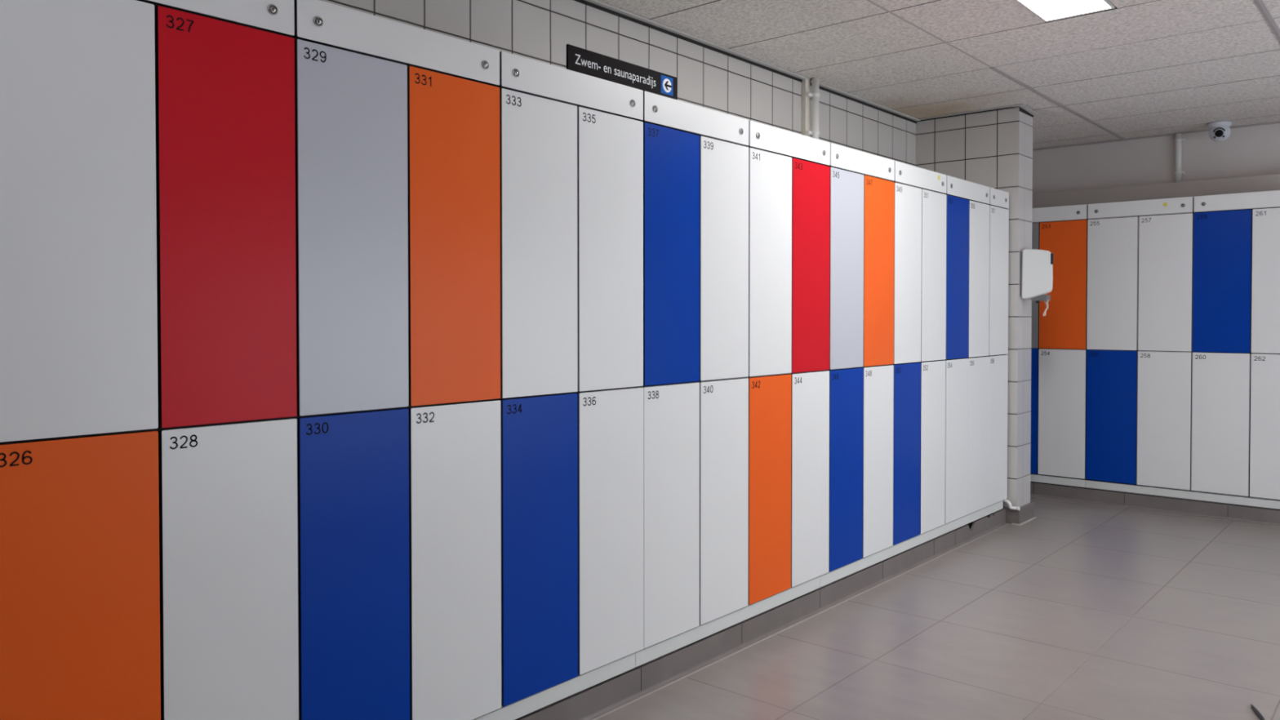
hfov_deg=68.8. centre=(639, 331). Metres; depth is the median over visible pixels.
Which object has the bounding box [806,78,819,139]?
drain pipe
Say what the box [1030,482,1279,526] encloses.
baseboard
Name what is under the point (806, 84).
pipe
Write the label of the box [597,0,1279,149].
ceiling
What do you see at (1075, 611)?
floor
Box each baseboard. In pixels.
[516,508,1008,719]
[1001,502,1035,525]
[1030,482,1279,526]
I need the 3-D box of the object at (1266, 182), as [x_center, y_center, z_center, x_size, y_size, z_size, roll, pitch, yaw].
[4.399,0.082,5.558,4.475,2.108,0.183,1,1,41]
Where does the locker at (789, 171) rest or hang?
on the floor
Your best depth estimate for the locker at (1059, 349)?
6.24 m
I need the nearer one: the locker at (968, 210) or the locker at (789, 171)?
the locker at (789, 171)
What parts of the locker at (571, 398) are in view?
door, door, header panel, door, door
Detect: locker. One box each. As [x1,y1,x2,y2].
[0,0,298,719]
[292,0,501,719]
[497,51,644,719]
[636,91,748,667]
[742,120,830,622]
[822,142,894,586]
[888,160,946,558]
[939,175,990,536]
[982,187,1008,517]
[1030,204,1088,488]
[1085,196,1194,500]
[1191,190,1279,510]
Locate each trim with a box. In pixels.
[573,0,919,123]
[866,0,1124,139]
[916,103,1039,121]
[1032,120,1279,151]
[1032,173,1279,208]
[1253,0,1279,41]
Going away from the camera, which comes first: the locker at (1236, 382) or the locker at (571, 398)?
the locker at (571, 398)
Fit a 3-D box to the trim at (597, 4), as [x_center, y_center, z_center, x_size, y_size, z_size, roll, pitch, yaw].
[-1.005,-1.263,2.695,0.029,0.020,8.413,1,1,41]
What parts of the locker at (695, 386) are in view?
door, door, header panel, door, door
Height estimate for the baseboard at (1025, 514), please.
0.092 m
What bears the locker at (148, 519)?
on the floor
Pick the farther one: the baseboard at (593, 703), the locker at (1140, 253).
the locker at (1140, 253)
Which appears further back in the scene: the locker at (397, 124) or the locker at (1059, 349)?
the locker at (1059, 349)
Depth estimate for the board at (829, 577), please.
4.49 m
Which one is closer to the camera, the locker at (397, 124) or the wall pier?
the locker at (397, 124)
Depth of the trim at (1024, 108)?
5.59 m
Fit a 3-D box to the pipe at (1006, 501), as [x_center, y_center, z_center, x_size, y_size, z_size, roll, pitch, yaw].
[2.183,1.021,5.495,0.097,0.061,0.023,1,1,32]
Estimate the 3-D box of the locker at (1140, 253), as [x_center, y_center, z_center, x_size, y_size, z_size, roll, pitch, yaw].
[3.321,0.148,6.123,0.607,1.958,0.493,1,1,41]
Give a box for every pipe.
[801,79,810,137]
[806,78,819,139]
[1003,498,1020,511]
[1174,133,1185,182]
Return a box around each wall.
[320,0,915,166]
[1032,123,1279,194]
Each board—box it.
[472,653,635,719]
[634,576,820,667]
[819,500,1003,586]
[1030,473,1085,487]
[1085,480,1279,509]
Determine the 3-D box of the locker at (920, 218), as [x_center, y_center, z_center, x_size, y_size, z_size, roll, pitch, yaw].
[1.204,0.174,4.766,0.493,1.954,0.599,1,1,41]
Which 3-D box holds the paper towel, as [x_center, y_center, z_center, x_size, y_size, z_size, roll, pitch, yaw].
[2.374,-0.138,5.461,0.022,0.103,0.051,0,1,-24]
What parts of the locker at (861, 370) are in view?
door, door, header panel, door, door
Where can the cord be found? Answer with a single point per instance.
(1258, 713)
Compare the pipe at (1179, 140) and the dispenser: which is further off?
the pipe at (1179, 140)
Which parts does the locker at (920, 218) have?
door, door, header panel, door, door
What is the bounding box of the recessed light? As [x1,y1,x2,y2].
[1014,0,1115,22]
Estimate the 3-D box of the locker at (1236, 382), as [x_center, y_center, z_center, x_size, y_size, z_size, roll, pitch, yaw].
[3.781,0.154,5.725,0.607,1.958,0.493,1,1,41]
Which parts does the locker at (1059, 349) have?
door, door, header panel, door, door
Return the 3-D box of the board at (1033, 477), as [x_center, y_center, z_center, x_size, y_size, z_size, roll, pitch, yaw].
[2.715,1.004,6.362,0.603,0.048,0.024,1,1,41]
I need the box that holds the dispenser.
[1020,248,1053,302]
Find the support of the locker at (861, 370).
on the floor
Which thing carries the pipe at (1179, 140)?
attached to the wall at (1255, 150)
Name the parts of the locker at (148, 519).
door, door, header panel, door, door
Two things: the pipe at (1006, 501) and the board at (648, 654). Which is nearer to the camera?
the board at (648, 654)
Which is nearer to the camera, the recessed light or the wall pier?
the recessed light
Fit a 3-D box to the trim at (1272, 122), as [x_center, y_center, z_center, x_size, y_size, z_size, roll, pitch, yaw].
[4.452,-1.321,5.590,4.487,0.007,0.031,1,1,41]
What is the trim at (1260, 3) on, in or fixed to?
attached to the ceiling
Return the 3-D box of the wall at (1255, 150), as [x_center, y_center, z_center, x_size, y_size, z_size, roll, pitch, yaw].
[4.465,-0.147,5.700,4.587,2.561,0.120,1,1,41]
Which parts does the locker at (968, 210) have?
door, door, header panel, door, door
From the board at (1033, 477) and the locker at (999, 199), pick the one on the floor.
the locker at (999, 199)
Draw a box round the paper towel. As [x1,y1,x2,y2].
[1043,299,1048,315]
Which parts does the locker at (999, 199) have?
door, header panel, door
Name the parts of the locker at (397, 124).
door, door, header panel, door, door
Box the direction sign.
[566,44,677,99]
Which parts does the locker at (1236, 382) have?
door, door, header panel, door, door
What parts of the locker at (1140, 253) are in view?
door, door, header panel, door, door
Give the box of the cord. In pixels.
[1250,704,1264,719]
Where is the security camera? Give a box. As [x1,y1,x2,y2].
[1207,120,1231,142]
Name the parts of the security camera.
plate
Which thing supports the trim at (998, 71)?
attached to the ceiling
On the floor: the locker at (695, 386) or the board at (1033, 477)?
the locker at (695, 386)
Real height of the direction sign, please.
0.074 m
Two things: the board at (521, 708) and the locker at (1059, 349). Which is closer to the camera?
the board at (521, 708)
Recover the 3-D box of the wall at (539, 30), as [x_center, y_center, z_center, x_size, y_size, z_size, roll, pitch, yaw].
[-0.547,-0.106,3.357,0.120,2.561,9.985,1,1,41]
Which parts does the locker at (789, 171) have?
door, door, header panel, door, door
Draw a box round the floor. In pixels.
[596,495,1279,719]
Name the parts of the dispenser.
plate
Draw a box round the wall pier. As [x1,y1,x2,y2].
[915,106,1032,507]
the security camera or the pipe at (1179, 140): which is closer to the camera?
the security camera
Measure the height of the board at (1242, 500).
0.048 m

